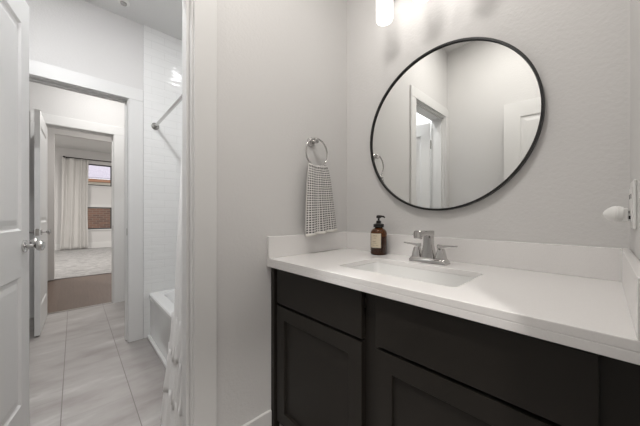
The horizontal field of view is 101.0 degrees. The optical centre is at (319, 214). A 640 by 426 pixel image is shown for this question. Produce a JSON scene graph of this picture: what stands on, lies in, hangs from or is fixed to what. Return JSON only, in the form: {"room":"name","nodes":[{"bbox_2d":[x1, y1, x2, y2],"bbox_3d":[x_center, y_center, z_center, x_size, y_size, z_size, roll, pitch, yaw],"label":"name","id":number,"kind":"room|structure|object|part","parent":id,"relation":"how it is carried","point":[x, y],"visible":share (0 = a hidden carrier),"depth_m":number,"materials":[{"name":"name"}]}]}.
{"room":"bathroom","nodes":[
{"label":"bathroom","id":0,"kind":"room"},
{"bbox_2d":[0,0,44,425],"bbox_3d":[-1.201,0.053,0.960,0.167,2.030,0.596,0,0,-32],"label":"door","id":1,"kind":"structure","parent":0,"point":[14,14],"depth_m":1.10,"materials":[{"name":"white paint"}]},
{"bbox_2d":[29,238,37,243],"bbox_3d":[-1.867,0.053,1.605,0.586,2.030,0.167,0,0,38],"label":"door knob","id":2,"kind":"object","parent":1,"relation":"attached to","point":[32,241],"depth_m":1.50,"materials":[{"name":"silver metal"}]},
{"bbox_3d":[-1.280,0.138,1.190,0.056,0.049,0.049,0,0,-32],"label":"knob","id":3,"kind":"part","parent":1,"relation":"part of","materials":[{"name":"silver metal"}]},
{"bbox_2d":[29,81,124,317],"bbox_3d":[-2.947,-0.292,2.940,2.900,2.745,0.120,0,0,-43],"label":"wall","id":4,"kind":"structure","parent":0,"point":[51,100],"depth_m":2.98,"materials":[{"name":"white paint"}]},
{"bbox_2d":[29,109,50,336],"bbox_3d":[-2.724,0.068,2.583,0.167,2.000,0.682,0,0,-42],"label":"door","id":5,"kind":"structure","parent":4,"relation":"in","point":[40,231],"depth_m":2.37,"materials":[{"name":"white paint"}]},
{"bbox_3d":[-2.496,0.153,2.413,0.056,0.049,0.049,0,0,-42],"label":"knob","id":6,"kind":"part","parent":5,"relation":"part of","materials":[{"name":"silver metal"}]},
{"bbox_2d":[30,111,124,317],"bbox_3d":[-2.784,-0.005,3.081,0.800,2.170,0.136,0,0,-43],"label":"trim","id":7,"kind":"structure","parent":4,"relation":"attached to","point":[117,134],"depth_m":3.24,"materials":[{"name":"white paint"}]},
{"bbox_3d":[-2.998,0.047,2.800,0.104,2.066,0.016,0,0,-43],"label":"casing leg","id":8,"kind":"part","parent":7,"relation":"part of","materials":[{"name":"white paint"}]},
{"bbox_3d":[-2.489,0.047,3.274,0.104,2.066,0.016,0,0,-43],"label":"casing leg","id":9,"kind":"part","parent":7,"relation":"part of","materials":[{"name":"white paint"}]},
{"bbox_2d":[47,273,111,312],"bbox_3d":[-3.453,1.105,3.849,2.200,0.050,2.100,0,0,-43],"label":"floor","id":10,"kind":"structure","parent":0,"point":[77,292],"depth_m":3.68,"materials":[{"name":"brown wood"}]},
{"bbox_2d":[47,127,111,280],"bbox_3d":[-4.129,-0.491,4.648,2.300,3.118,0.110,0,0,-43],"label":"door trim","id":11,"kind":"structure","parent":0,"point":[51,132],"depth_m":4.33,"materials":[{"name":"white paint"}]},
{"bbox_2d":[49,247,111,280],"bbox_3d":[-5.940,1.099,6.370,6.000,0.062,4.980,0,0,-43],"label":"floor","id":12,"kind":"structure","parent":0,"point":[73,263],"depth_m":5.94,"materials":[{"name":"beige carpet"}]},
{"bbox_2d":[55,147,111,243],"bbox_3d":[-7.679,-0.485,8.235,6.200,3.130,0.120,0,0,-43],"label":"wall","id":13,"kind":"structure","parent":0,"point":[96,195],"depth_m":8.44,"materials":[{"name":"white paint"}]},
{"bbox_2d":[63,156,110,161],"bbox_3d":[-7.152,-1.755,8.553,1.695,0.068,0.133,0,0,-43],"label":"curtain rod","id":14,"kind":"object","parent":13,"relation":"attached to","point":[63,156],"visible":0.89,"depth_m":8.31,"materials":[{"name":"grey metal"}]},
{"bbox_2d":[60,157,88,250],"bbox_3d":[-7.557,-0.337,8.128,0.657,2.800,0.162,0,0,-43],"label":"curtain","id":15,"kind":"object","parent":14,"relation":"hanging from","point":[74,207],"visible":1,"depth_m":8.16,"materials":[{"name":"white fabric"}]},
{"bbox_2d":[88,204,111,230],"bbox_3d":[-7.305,0.072,8.530,0.970,0.845,0.110,0,0,-43],"label":"window","id":16,"kind":"structure","parent":13,"relation":"attached to","point":[99,215],"depth_m":8.64,"materials":[{"name":"grey"}]},
{"bbox_3d":[-7.326,0.105,8.552,0.840,0.640,0.008,0,0,-43],"label":"pane","id":17,"kind":"part","parent":16,"relation":"part of","materials":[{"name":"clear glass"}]},
{"bbox_3d":[-7.285,-0.301,8.508,0.970,0.097,0.018,0,0,-43],"label":"head trim","id":18,"kind":"part","parent":16,"relation":"part of","materials":[{"name":"white paint"}]},
{"bbox_2d":[88,164,111,187],"bbox_3d":[-7.305,-1.278,8.530,0.970,0.725,0.110,0,0,-43],"label":"window","id":19,"kind":"structure","parent":13,"relation":"attached to","point":[98,175],"depth_m":8.64,"materials":[{"name":"grey glass"}]},
{"bbox_2d":[25,0,142,89],"bbox_3d":[-1.980,-0.292,1.996,1.066,2.745,0.120,0,0,-43],"label":"wall","id":20,"kind":"structure","parent":0,"point":[80,36],"depth_m":2.06,"materials":[{"name":"white paint"}]},
{"bbox_2d":[29,59,142,341],"bbox_3d":[-1.894,-0.005,2.076,0.826,2.170,0.152,0,0,-43],"label":"trim","id":21,"kind":"structure","parent":20,"relation":"attached to","point":[39,72],"depth_m":2.25,"materials":[{"name":"white paint"}]},
{"bbox_3d":[-1.583,0.047,2.273,0.104,2.066,0.016,0,0,-43],"label":"casing leg","id":22,"kind":"part","parent":21,"relation":"part of","materials":[{"name":"white paint"}]},
{"bbox_2d":[29,301,165,425],"bbox_3d":[-1.035,1.105,0.963,3.000,0.050,5.420,0,0,-43],"label":"floor","id":23,"kind":"structure","parent":0,"point":[83,370],"depth_m":1.80,"materials":[{"name":"grey tile"}]},
{"bbox_2d":[47,302,112,314],"bbox_3d":[-2.762,1.077,3.058,0.580,0.006,0.030,0,0,-43],"label":"trim","id":24,"kind":"structure","parent":23,"relation":"on","point":[109,302],"depth_m":3.03,"materials":[{"name":"grey metal"}]},
{"bbox_2d":[149,289,174,360],"bbox_3d":[-0.717,0.885,2.033,0.755,0.390,1.524,0,0,-43],"label":"bathtub","id":25,"kind":"object","parent":23,"relation":"on","point":[161,302],"visible":0.12,"depth_m":2.09,"materials":[{"name":"white ceramic"}]},
{"bbox_2d":[147,335,166,367],"bbox_3d":[-0.992,1.069,1.775,0.028,0.022,1.530,0,0,-43],"label":"baseboard","id":26,"kind":"structure","parent":25,"relation":"attached to","point":[160,355],"depth_m":2.06,"materials":[{"name":"white paint"}]},
{"bbox_2d":[271,267,639,425],"bbox_3d":[0.354,0.662,1.037,0.548,0.835,1.139,0,0,-43],"label":"vanity cabinet","id":27,"kind":"object","parent":23,"relation":"on","point":[341,356],"visible":0.76,"depth_m":0.74,"materials":[{"name":"black paint"}]},
{"bbox_3d":[-0.025,0.336,1.070,0.020,0.157,0.501,0,0,-43],"label":"drawer","id":28,"kind":"part","parent":27,"relation":"part of","materials":[{"name":"black paint"}]},
{"bbox_3d":[-0.025,0.697,1.070,0.020,0.543,0.501,0,0,-43],"label":"cabinet door","id":29,"kind":"part","parent":27,"relation":"part of","materials":[{"name":"black paint"}]},
{"bbox_2d":[267,231,639,364],"bbox_3d":[0.347,0.173,1.030,0.573,0.142,1.145,0,0,-43],"label":"countertop","id":30,"kind":"structure","parent":27,"relation":"on","point":[586,298],"depth_m":0.80,"materials":[{"name":"white stone"}]},
{"bbox_2d":[370,215,386,254],"bbox_3d":[0.304,0.102,1.371,0.084,0.204,0.084,0,0,-43],"label":"soap bottle","id":31,"kind":"object","parent":30,"relation":"on","point":[378,235],"visible":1,"depth_m":1.34,"materials":[{"name":"orange glass"}]},
{"bbox_2d":[349,262,475,286],"bbox_3d":[0.323,0.296,0.998,0.310,0.142,0.494,0,0,-43],"label":"sink","id":32,"kind":"object","parent":30,"relation":"in","point":[434,277],"visible":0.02,"depth_m":1.10,"materials":[{"name":"white ceramic"}]},
{"bbox_2d":[404,230,457,265],"bbox_3d":[0.437,0.133,1.107,0.141,0.140,0.228,0,0,-43],"label":"faucet","id":33,"kind":"object","parent":30,"relation":"on","point":[428,254],"visible":1,"depth_m":1.11,"materials":[{"name":"silver metal"}]},
{"bbox_3d":[0.417,0.132,1.192,0.021,0.017,0.076,0,0,-43],"label":"lever","id":34,"kind":"part","parent":33,"relation":"part of","materials":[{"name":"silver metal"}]},
{"bbox_3d":[0.433,0.162,1.175,0.036,0.044,0.040,0,0,-43],"label":"handle","id":35,"kind":"part","parent":33,"relation":"part of","materials":[{"name":"silver metal"}]},
{"bbox_3d":[0.434,0.124,1.105,0.134,0.121,0.056,0,0,-43],"label":"spout","id":36,"kind":"part","parent":33,"relation":"part of","materials":[{"name":"silver metal"}]},
{"bbox_3d":[0.469,0.193,1.137,0.054,0.022,0.164,0,0,-43],"label":"plate","id":37,"kind":"part","parent":33,"relation":"part of","materials":[{"name":"silver metal"}]},
{"bbox_3d":[0.504,0.162,1.099,0.036,0.044,0.040,0,0,-43],"label":"handle","id":38,"kind":"part","parent":33,"relation":"part of","materials":[{"name":"silver metal"}]},
{"bbox_3d":[0.520,0.132,1.081,0.021,0.017,0.076,0,0,-43],"label":"lever","id":39,"kind":"part","parent":33,"relation":"part of","materials":[{"name":"silver metal"}]},
{"bbox_3d":[0.350,0.697,0.667,0.020,0.543,0.488,0,0,-43],"label":"cabinet door","id":40,"kind":"part","parent":27,"relation":"part of","materials":[{"name":"black paint"}]},
{"bbox_3d":[0.350,0.336,0.667,0.020,0.157,0.488,0,0,-43],"label":"drawer","id":41,"kind":"part","parent":27,"relation":"part of","materials":[{"name":"black paint"}]},
{"bbox_3d":[0.183,0.613,0.877,0.020,0.735,1.139,0,0,-43],"label":"frame","id":42,"kind":"part","parent":27,"relation":"part of","materials":[{"name":"black paint"}]},
{"bbox_2d":[55,0,181,153],"bbox_3d":[-3.417,-1.907,3.664,6.200,0.485,12.620,0,0,-43],"label":"ceiling","id":43,"kind":"structure","parent":0,"point":[164,16],"depth_m":2.23,"materials":[{"name":"white paint"}]},
{"bbox_2d":[117,0,129,6],"bbox_3d":[-1.538,-1.656,2.067,0.080,0.018,0.080,0,0,-43],"label":"sprinkler","id":44,"kind":"object","parent":43,"relation":"attached to","point":[125,3],"visible":1,"depth_m":2.06,"materials":[{"name":"white plastic"}]},
{"bbox_2d":[143,25,181,337],"bbox_3d":[-1.296,-0.292,2.628,0.798,2.745,0.128,0,0,-43],"label":"tiled wall","id":45,"kind":"structure","parent":0,"point":[162,52],"depth_m":2.39,"materials":[{"name":"white tile"}]},
{"bbox_2d":[151,94,181,129],"bbox_3d":[-0.957,-0.795,1.810,0.062,0.062,1.530,0,0,-43],"label":"shower rod","id":46,"kind":"object","parent":45,"relation":"attached to","point":[155,126],"visible":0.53,"depth_m":2.06,"materials":[{"name":"silver metal"}]},
{"bbox_2d":[160,160,181,425],"bbox_3d":[-0.734,0.125,1.421,0.253,1.872,0.603,0,0,-43],"label":"shower curtain","id":47,"kind":"object","parent":46,"relation":"hanging from","point":[171,412],"visible":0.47,"depth_m":1.31,"materials":[{"name":"white fabric"}]},
{"bbox_3d":[-0.729,0.115,1.429,0.224,1.760,0.598,0,0,-43],"label":"curtain panel","id":48,"kind":"part","parent":47,"relation":"part of","materials":[{"name":"white fabric"}]},
{"bbox_2d":[217,0,346,425],"bbox_3d":[-0.492,-0.292,1.113,1.689,2.745,0.120,0,0,-43],"label":"wall","id":49,"kind":"structure","parent":0,"point":[282,64],"depth_m":1.24,"materials":[{"name":"white paint"}]},
{"bbox_2d":[182,0,216,425],"bbox_3d":[-0.754,0.003,0.869,0.773,2.154,0.152,0,0,-43],"label":"trim","id":50,"kind":"structure","parent":49,"relation":"attached to","point":[199,17],"depth_m":1.04,"materials":[{"name":"white paint"}]},
{"bbox_3d":[-0.457,0.047,1.053,0.088,2.066,0.016,0,0,-43],"label":"leg","id":51,"kind":"part","parent":50,"relation":"part of","materials":[{"name":"white paint"}]},
{"bbox_2d":[242,409,271,425],"bbox_3d":[-0.329,1.005,1.174,0.261,0.150,0.014,0,0,-43],"label":"baseboard","id":52,"kind":"structure","parent":49,"relation":"attached to","point":[265,419],"depth_m":1.23,"materials":[{"name":"white paint"}]},
{"bbox_2d":[305,137,327,165],"bbox_3d":[-0.028,-0.337,1.427,0.164,0.173,0.053,0,0,-43],"label":"towel ring","id":53,"kind":"object","parent":49,"relation":"attached to","point":[311,142],"visible":0.98,"depth_m":1.42,"materials":[{"name":"silver metal"}]},
{"bbox_2d":[305,163,336,236],"bbox_3d":[0.005,-0.081,1.424,0.231,0.385,0.059,0,0,-43],"label":"hand towel","id":54,"kind":"object","parent":53,"relation":"hanging from","point":[320,218],"visible":1,"depth_m":1.40,"materials":[{"name":"white fabric"}]},
{"bbox_2d":[347,0,629,248],"bbox_3d":[0.601,-0.292,1.267,0.120,2.745,1.387,0,0,-43],"label":"wall","id":55,"kind":"structure","parent":0,"point":[577,169],"depth_m":0.97,"materials":[{"name":"white paint"}]},
{"bbox_2d":[376,0,427,25],"bbox_3d":[0.484,-1.079,1.183,0.164,0.251,0.530,0,0,-43],"label":"vanity light","id":56,"kind":"object","parent":55,"relation":"attached to","point":[384,8],"visible":1,"depth_m":1.27,"materials":[{"name":"white glass"}]},
{"bbox_3d":[0.318,-1.033,1.300,0.080,0.158,0.080,0,0,-43],"label":"lamp shade","id":57,"kind":"part","parent":56,"relation":"part of","materials":[{"name":"white glass"}]},
{"bbox_3d":[0.449,-1.033,1.159,0.080,0.158,0.080,0,0,-43],"label":"lamp shade","id":58,"kind":"part","parent":56,"relation":"part of","materials":[{"name":"white glass"}]},
{"bbox_2d":[370,37,544,210],"bbox_3d":[0.547,-0.397,1.220,0.023,0.754,0.754,0,0,-43],"label":"round mirror","id":59,"kind":"object","parent":55,"relation":"attached to","point":[461,120],"visible":1,"depth_m":1.16,"materials":[{"name":"black metal"}]},
{"bbox_2d":[345,231,628,281],"bbox_3d":[0.550,0.153,1.219,0.019,0.102,1.143,0,0,-43],"label":"backsplash","id":60,"kind":"structure","parent":55,"relation":"attached to","point":[596,262],"depth_m":0.98,"materials":[{"name":"white stone"}]},
{"bbox_2d":[630,0,639,260],"bbox_3d":[0.372,-0.292,0.187,1.689,2.745,0.120,0,0,-43],"label":"wall","id":61,"kind":"structure","parent":0,"point":[634,4],"depth_m":0.68,"materials":[{"name":"white paint"}]},
{"bbox_2d":[629,179,636,228],"bbox_3d":[0.814,-0.026,0.687,0.108,0.123,0.008,0,0,-43],"label":"wall outlet","id":62,"kind":"object","parent":61,"relation":"attached to","point":[633,185],"visible":1,"depth_m":0.65,"materials":[{"name":"white plastic"}]},
{"bbox_2d":[603,206,630,221],"bbox_3d":[0.803,-0.002,0.715,0.044,0.044,0.050,0,0,-43],"label":"night light","id":63,"kind":"object","parent":62,"relation":"attached to","point":[615,213],"visible":1,"depth_m":0.70,"materials":[{"name":"white plastic"}]},
{"bbox_2d":[629,189,630,221],"bbox_3d":[0.831,-0.026,0.707,0.032,0.088,0.002,0,0,-43],"label":"socket","id":64,"kind":"object","parent":62,"relation":"attached to","point":[629,189],"depth_m":0.70,"materials":[{"name":"white plastic"}]},
{"bbox_2d":[631,187,632,221],"bbox_3d":[0.793,-0.026,0.671,0.032,0.088,0.002,0,0,-43],"label":"socket","id":65,"kind":"object","parent":62,"relation":"attached to","point":[631,187],"depth_m":0.66,"materials":[{"name":"white plastic"}]},
{"bbox_3d":[-5.875,-0.485,6.301,6.200,3.130,5.170,0,0,-43],"label":"wall","id":66,"kind":"structure","parent":0,"visible":0},
{"bbox_2d":[55,241,111,250],"bbox_3d":[-5.258,0.980,5.639,6.000,0.200,6.980,0,0,-43],"label":"baseboard","id":67,"kind":"structure","parent":66,"relation":"attached to","point":[91,244],"depth_m":8.55,"materials":[{"name":"white paint"}]}
]}

